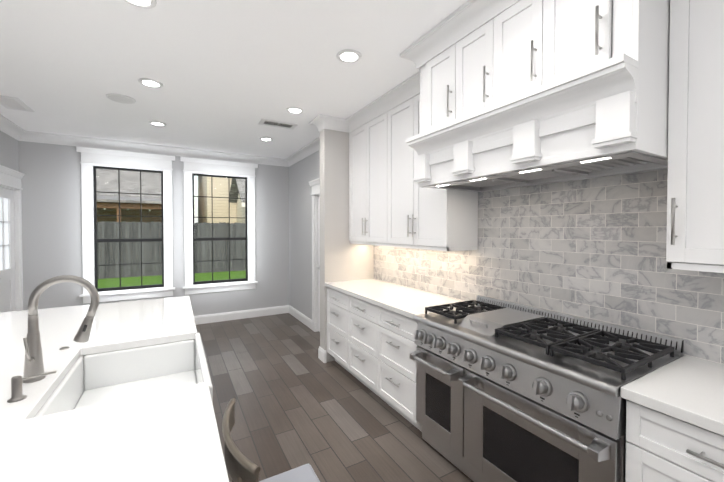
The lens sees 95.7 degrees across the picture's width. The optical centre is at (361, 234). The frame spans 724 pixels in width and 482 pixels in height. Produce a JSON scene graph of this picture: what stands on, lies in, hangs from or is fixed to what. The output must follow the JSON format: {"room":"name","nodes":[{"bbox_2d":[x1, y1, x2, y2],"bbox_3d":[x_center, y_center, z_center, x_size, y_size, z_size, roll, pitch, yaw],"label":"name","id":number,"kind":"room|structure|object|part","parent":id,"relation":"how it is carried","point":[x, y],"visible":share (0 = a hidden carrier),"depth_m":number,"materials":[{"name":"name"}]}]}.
{"room":"kitchen","nodes":[
{"label":"kitchen","id":0,"kind":"room"},
{"bbox_2d":[0,131,23,309],"bbox_3d":[-4.115,0.069,3.586,0.120,2.780,1.410,-1,1,-30],"label":"wall","id":1,"kind":"structure","parent":0,"point":[9,146],"depth_m":4.00,"materials":[{"name":"grey paint"}]},
{"bbox_2d":[0,187,15,311],"bbox_3d":[-4.226,0.446,3.857,0.089,2.007,0.746,-1,1,-30],"label":"door","id":2,"kind":"structure","parent":1,"relation":"attached to","point":[7,275],"depth_m":4.00,"materials":[{"name":"white wood"}]},
{"bbox_2d":[0,165,24,310],"bbox_3d":[-4.227,0.334,3.843,0.174,2.239,1.030,-1,1,-30],"label":"trim","id":3,"kind":"structure","parent":1,"relation":"attached to","point":[10,179],"depth_m":4.17,"materials":[{"name":"white wood"}]},
{"bbox_2d":[0,114,27,139],"bbox_3d":[-3.997,-1.260,3.574,0.095,0.120,1.310,-1,1,-30],"label":"crown molding","id":4,"kind":"structure","parent":1,"relation":"attached to","point":[7,126],"depth_m":3.95,"materials":[{"name":"white"}]},
{"bbox_2d":[20,141,287,315],"bbox_3d":[-2.909,0.044,5.170,3.785,2.780,0.150,-1,1,-30],"label":"wall","id":5,"kind":"structure","parent":0,"point":[51,197],"depth_m":4.50,"materials":[{"name":"grey paint"}]},
{"bbox_2d":[76,146,174,303],"bbox_3d":[-3.400,-0.135,4.801,1.170,2.159,0.119,-1,1,-30],"label":"trim","id":6,"kind":"structure","parent":5,"relation":"attached to","point":[90,156],"depth_m":4.72,"materials":[{"name":"white wood"}]},
{"bbox_2d":[93,166,163,291],"bbox_3d":[-3.438,-0.086,4.869,0.870,1.810,0.046,-1,1,-30],"label":"window unit","id":7,"kind":"structure","parent":5,"relation":"in","point":[141,240],"depth_m":4.84,"materials":[{"name":"black"}]},
{"bbox_2d":[18,131,283,165],"bbox_3d":[-2.848,-1.283,5.043,3.545,0.120,0.095,-1,1,-30],"label":"crown molding","id":8,"kind":"structure","parent":5,"relation":"attached to","point":[39,137],"depth_m":4.84,"materials":[{"name":"white wood"}]},
{"bbox_2d":[180,156,257,294],"bbox_3d":[-2.322,-0.145,5.415,1.170,2.159,0.119,-1,1,-30],"label":"trim","id":9,"kind":"structure","parent":5,"relation":"attached to","point":[194,165],"depth_m":5.35,"materials":[{"name":"white wood"}]},
{"bbox_2d":[192,173,247,284],"bbox_3d":[-2.360,-0.096,5.483,0.870,1.810,0.046,-1,1,-30],"label":"window unit","id":10,"kind":"structure","parent":5,"relation":"in","point":[245,238],"depth_m":5.47,"materials":[{"name":"black"}]},
{"bbox_2d":[195,305,287,324],"bbox_3d":[-2.855,1.365,5.126,3.515,0.140,0.016,-1,1,-30],"label":"baseboard","id":11,"kind":"structure","parent":5,"relation":"attached to","point":[259,312],"depth_m":5.57,"materials":[{"name":"white wood"}]},
{"bbox_2d":[0,0,467,158],"bbox_3d":[-1.544,-1.294,0.626,6.560,0.040,9.360,-1,1,-30],"label":"ceiling","id":12,"kind":"structure","parent":0,"point":[229,75],"depth_m":2.51,"materials":[{"name":"white paint"}]},
{"bbox_2d":[0,95,34,111],"bbox_3d":[-3.488,-1.310,3.271,0.210,0.012,0.420,-1,1,-30],"label":"ceiling vent","id":13,"kind":"object","parent":12,"relation":"in","point":[13,103],"visible":1,"depth_m":3.28,"materials":[{"name":"white"}]},
{"bbox_2d":[106,93,135,103],"bbox_3d":[-2.317,-1.309,3.155,0.236,0.010,0.236,-1,1,-30],"label":"ceiling speaker","id":14,"kind":"object","parent":12,"relation":"attached to","point":[121,98],"visible":1,"depth_m":3.14,"materials":[{"name":"white plastic"}]},
{"bbox_2d":[124,0,156,8],"bbox_3d":[-1.221,-1.286,1.777,0.184,0.012,0.184,-1,1,-30],"label":"recessed light","id":15,"kind":"object","parent":12,"relation":"in","point":[146,4],"visible":1,"depth_m":1.82,"materials":[{"name":"white"}]},
{"bbox_2d":[138,78,162,87],"bbox_3d":[-1.815,-1.303,2.820,0.184,0.012,0.184,-1,1,-30],"label":"recessed light","id":16,"kind":"object","parent":12,"relation":"in","point":[149,82],"visible":1,"depth_m":2.81,"materials":[{"name":"white plastic"}]},
{"bbox_2d":[148,121,166,125],"bbox_3d":[-2.429,-1.320,3.897,0.184,0.012,0.184,-1,1,-30],"label":"recessed light","id":17,"kind":"object","parent":12,"relation":"in","point":[156,123],"visible":0.96,"depth_m":3.88,"materials":[{"name":"white"}]},
{"bbox_2d":[259,137,272,140],"bbox_3d":[-1.331,-1.330,4.556,0.184,0.012,0.184,-1,1,-30],"label":"recessed light","id":18,"kind":"object","parent":12,"relation":"in","point":[265,139],"visible":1,"depth_m":4.55,"materials":[{"name":"white"}]},
{"bbox_2d":[258,118,297,129],"bbox_3d":[-1.001,-1.320,3.916,0.420,0.012,0.210,-1,1,-30],"label":"ceiling vent","id":19,"kind":"object","parent":12,"relation":"in","point":[279,124],"visible":1,"depth_m":3.91,"materials":[{"name":"white metal"}]},
{"bbox_2d":[286,107,303,113],"bbox_3d":[-0.708,-1.313,3.462,0.184,0.012,0.184,-1,1,-30],"label":"recessed light","id":20,"kind":"object","parent":12,"relation":"in","point":[295,110],"visible":1,"depth_m":3.45,"materials":[{"name":"white"}]},
{"bbox_2d":[336,49,361,62],"bbox_3d":[-0.094,-1.296,2.384,0.184,0.012,0.184,-1,1,-30],"label":"recessed light","id":21,"kind":"object","parent":12,"relation":"in","point":[349,56],"visible":1,"depth_m":2.37,"materials":[{"name":"white plastic"}]},
{"bbox_2d":[288,133,363,319],"bbox_3d":[-0.683,0.047,4.965,0.150,2.780,2.410,-1,1,-30],"label":"wall","id":22,"kind":"structure","parent":0,"point":[300,173],"depth_m":5.33,"materials":[{"name":"grey paint"}]},
{"bbox_2d":[288,305,311,329],"bbox_3d":[-1.037,1.359,5.469,0.016,0.140,1.169,-1,1,-30],"label":"baseboard","id":23,"kind":"structure","parent":22,"relation":"attached to","point":[298,315],"depth_m":5.42,"materials":[{"name":"white wood"}]},
{"bbox_2d":[284,137,319,166],"bbox_3d":[-0.786,-1.281,4.908,0.095,0.120,2.170,-1,1,-30],"label":"crown molding","id":24,"kind":"structure","parent":22,"relation":"attached to","point":[313,146],"depth_m":5.14,"materials":[{"name":"white"}]},
{"bbox_2d":[308,178,319,331],"bbox_3d":[-0.467,0.323,4.534,0.174,2.239,1.070,-1,1,-30],"label":"trim","id":25,"kind":"structure","parent":22,"relation":"attached to","point":[315,184],"depth_m":4.86,"materials":[{"name":"white wood"}]},
{"bbox_2d":[317,196,319,331],"bbox_3d":[-0.467,0.435,4.536,0.085,2.006,0.766,-1,1,-30],"label":"door frame","id":26,"kind":"structure","parent":22,"relation":"attached to","point":[318,267],"depth_m":4.84,"materials":[{"name":"white"}]},
{"bbox_2d":[349,115,380,245],"bbox_3d":[0.208,-0.620,3.576,0.340,1.398,0.862,-1,1,-30],"label":"upper cabinet","id":27,"kind":"object","parent":22,"relation":"attached to","point":[365,141],"depth_m":3.52,"materials":[{"name":"white wood"}]},
{"bbox_2d":[344,76,419,132],"bbox_3d":[0.201,-1.253,3.134,0.115,0.120,1.610,-1,1,-30],"label":"crown molding","id":28,"kind":"structure","parent":22,"relation":"attached to","point":[406,90],"depth_m":3.14,"materials":[{"name":"white wood"}]},
{"bbox_2d":[316,129,347,361],"bbox_3d":[-0.323,0.065,3.864,0.315,2.780,0.140,-1,1,-30],"label":"wall","id":29,"kind":"structure","parent":0,"point":[332,156],"depth_m":3.79,"materials":[{"name":"grey paint"}]},
{"bbox_2d":[309,117,319,131],"bbox_3d":[-0.453,-1.265,3.893,0.330,0.120,0.115,-1,1,-30],"label":"crown molding","id":30,"kind":"structure","parent":29,"relation":"attached to","point":[313,122],"depth_m":3.80,"materials":[{"name":"white wood"}]},
{"bbox_2d":[318,346,326,358],"bbox_3d":[-0.364,1.383,3.956,0.346,0.140,0.024,-1,1,-30],"label":"baseboard","id":31,"kind":"structure","parent":29,"relation":"attached to","point":[322,354],"depth_m":3.79,"materials":[{"name":"white"}]},
{"bbox_2d":[316,114,343,131],"bbox_3d":[-0.354,-1.262,3.689,0.300,0.120,0.095,-1,1,-30],"label":"crown molding","id":32,"kind":"structure","parent":29,"relation":"attached to","point":[322,121],"depth_m":3.71,"materials":[{"name":"white"}]},
{"bbox_2d":[196,313,473,481],"bbox_3d":[-1.544,1.530,0.671,6.560,0.050,9.360,-1,1,-30],"label":"floor","id":33,"kind":"structure","parent":0,"point":[299,402],"depth_m":2.71,"materials":[{"name":"brown wood"}]},
{"bbox_2d":[0,296,228,481],"bbox_3d":[-1.169,1.044,0.911,1.418,0.915,4.020,-1,1,-30],"label":"kitchen island","id":34,"kind":"object","parent":33,"relation":"on","point":[124,393],"visible":1,"depth_m":1.18,"materials":[{"name":"white stone"}]},
{"bbox_2d":[7,371,56,402],"bbox_3d":[-1.187,0.541,1.181,0.129,0.081,0.048,-1,1,-30],"label":"soap dispenser","id":35,"kind":"object","parent":34,"relation":"on","point":[16,389],"visible":1,"depth_m":1.15,"materials":[{"name":"silver metal"}]},
{"bbox_2d":[22,275,98,382],"bbox_3d":[-1.233,0.373,1.345,0.244,0.412,0.092,-1,1,-30],"label":"faucet","id":36,"kind":"object","parent":34,"relation":"on","point":[33,363],"visible":0.96,"depth_m":1.31,"materials":[{"name":"silver metal"}]},
{"bbox_2d":[35,333,212,416],"bbox_3d":[-1.024,0.703,1.484,0.571,0.235,0.770,-1,1,-30],"label":"sink","id":37,"kind":"object","parent":34,"relation":"in","point":[90,377],"depth_m":1.69,"materials":[{"name":"white ceramic"}]},
{"bbox_2d":[222,398,319,481],"bbox_3d":[-0.251,1.033,1.031,0.338,0.936,0.394,-1,1,-30],"label":"stool","id":38,"kind":"object","parent":33,"relation":"on","point":[240,467],"visible":1,"depth_m":0.94,"materials":[{"name":"wood"},{"name":"upholstery fabric"}]},
{"bbox_3d":[-0.251,1.033,1.031,0.338,0.936,0.394,-1,1,-30],"label":"frame","id":39,"kind":"part","parent":38,"relation":"part of","materials":[{"name":"brown wood"}]},
{"bbox_3d":[-0.249,0.877,1.030,0.300,0.035,0.320,-1,1,-30],"label":"seat","id":40,"kind":"part","parent":38,"relation":"part of","materials":[{"name":"grey"}]},
{"bbox_2d":[327,287,346,369],"bbox_3d":[0.003,1.021,3.671,0.627,0.874,0.538,-1,1,-30],"label":"base cabinet","id":41,"kind":"object","parent":33,"relation":"on","point":[336,300],"depth_m":3.52,"materials":[{"name":"white wood"}]},
{"bbox_2d":[325,278,469,318],"bbox_3d":[0.261,0.570,3.187,0.653,0.040,1.624,-1,1,-30],"label":"countertop","id":42,"kind":"structure","parent":41,"relation":"on","point":[408,302],"depth_m":3.00,"materials":[{"name":"white stone"}]},
{"bbox_2d":[347,295,374,392],"bbox_3d":[0.269,1.028,3.203,0.627,0.874,0.538,-1,1,-30],"label":"base cabinet","id":43,"kind":"object","parent":33,"relation":"on","point":[371,347],"depth_m":3.06,"materials":[{"name":"white wood"}]},
{"bbox_2d":[375,305,421,431],"bbox_3d":[0.536,1.036,2.735,0.627,0.874,0.539,-1,1,-30],"label":"base cabinet","id":44,"kind":"object","parent":33,"relation":"on","point":[395,372],"depth_m":2.58,"materials":[{"name":"white wood"}]},
{"bbox_2d":[410,295,683,481],"bbox_3d":[0.927,0.990,1.932,0.724,0.990,1.220,-1,1,-30],"label":"range","id":45,"kind":"object","parent":33,"relation":"on","point":[506,391],"visible":1,"depth_m":1.67,"materials":[{"name":"silver metal"}]},
{"bbox_3d":[0.679,1.087,1.812,0.008,0.290,0.975,-1,1,-30],"label":"door glass","id":46,"kind":"part","parent":45,"relation":"part of","materials":[{"name":"black"}]},
{"bbox_3d":[0.699,1.057,1.803,0.042,0.530,1.208,-1,1,-30],"label":"door","id":47,"kind":"part","parent":45,"relation":"part of","materials":[{"name":"silver metal"}]},
{"bbox_3d":[0.961,0.553,1.946,0.364,0.032,1.018,-1,1,-30],"label":"burner","id":48,"kind":"part","parent":45,"relation":"part of","materials":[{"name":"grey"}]},
{"bbox_2d":[625,400,723,481],"bbox_3d":[1.418,1.060,1.187,0.627,0.874,0.537,-1,1,-30],"label":"base cabinet","id":49,"kind":"object","parent":33,"relation":"on","point":[661,447],"visible":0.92,"depth_m":1.14,"materials":[{"name":"white wood"}]},
{"bbox_2d":[620,355,723,435],"bbox_3d":[1.809,0.613,0.469,0.653,0.040,2.176,-1,1,-30],"label":"countertop","id":50,"kind":"structure","parent":49,"relation":"on","point":[688,389],"depth_m":1.23,"materials":[{"name":"white stone"}]},
{"bbox_2d":[368,245,373,278],"bbox_3d":[1.853,0.107,1.191,0.120,2.780,6.940,-1,1,-30],"label":"wall","id":51,"kind":"structure","parent":0,"point":[370,247],"depth_m":4.03,"materials":[{"name":"grey paint"}]},
{"bbox_2d":[381,94,477,249],"bbox_3d":[0.576,-0.610,2.931,0.340,1.398,0.862,-1,1,-30],"label":"upper cabinet","id":52,"kind":"object","parent":51,"relation":"attached to","point":[392,203],"depth_m":2.83,"materials":[{"name":"white wood"}]},
{"bbox_2d":[400,0,519,79],"bbox_3d":[0.683,-1.231,1.752,0.117,0.120,1.460,-1,1,-30],"label":"crown molding","id":53,"kind":"structure","parent":51,"relation":"attached to","point":[467,18],"depth_m":1.97,"materials":[{"name":"white wood"}]},
{"bbox_2d":[407,0,669,191],"bbox_3d":[0.939,-0.811,1.904,0.722,0.963,1.276,-1,1,-30],"label":"range hood","id":54,"kind":"object","parent":51,"relation":"attached to","point":[523,93],"visible":0.96,"depth_m":1.54,"materials":[{"name":"white wood"}]},
{"bbox_3d":[0.716,-0.922,1.776,0.020,0.491,1.092,-1,1,-30],"label":"door","id":55,"kind":"part","parent":54,"relation":"part of","materials":[{"name":"white wood"}]},
{"bbox_2d":[374,169,723,363],"bbox_3d":[1.677,0.017,1.365,0.010,1.145,6.180,-1,1,-30],"label":"backsplash","id":56,"kind":"structure","parent":51,"relation":"attached to","point":[593,248],"depth_m":1.96,"materials":[{"name":"tile"}]},
{"bbox_2d":[666,0,723,271],"bbox_3d":[1.540,-0.583,1.237,0.340,1.398,0.486,-1,1,-30],"label":"upper cabinet","id":57,"kind":"object","parent":51,"relation":"attached to","point":[695,208],"depth_m":1.30,"materials":[{"name":"white wood"}]},
{"label":"outside","id":58,"kind":"structure","parent":0,"visible":0},
{"bbox_2d":[98,261,245,287],"bbox_3d":[-11.845,1.386,20.859,80.000,0.100,72.000,-1,1,-30],"label":"lawn","id":59,"kind":"structure","parent":58,"point":[204,277],"depth_m":10.99,"materials":[{"name":"green plant"}]},
{"bbox_2d":[96,169,161,260],"bbox_3d":[-18.827,-1.942,17.203,17.200,6.670,14.250,-1,1,-30],"label":"brick house","id":60,"kind":"structure","parent":59,"relation":"on","point":[112,182],"depth_m":18.07,"materials":[{"name":"grey"}]},
{"bbox_2d":[97,221,245,278],"bbox_3d":[-6.043,0.479,12.778,30.100,1.970,0.080,-1,1,-30],"label":"fence","id":61,"kind":"object","parent":59,"relation":"on","point":[204,253],"depth_m":11.88,"materials":[{"name":"grey wood"}]},
{"bbox_2d":[198,176,244,256],"bbox_3d":[-5.250,-2.849,23.962,12.300,8.270,13.920,-1,1,-30],"label":"siding","id":62,"kind":"object","parent":59,"relation":"on","point":[222,183],"depth_m":19.33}
]}

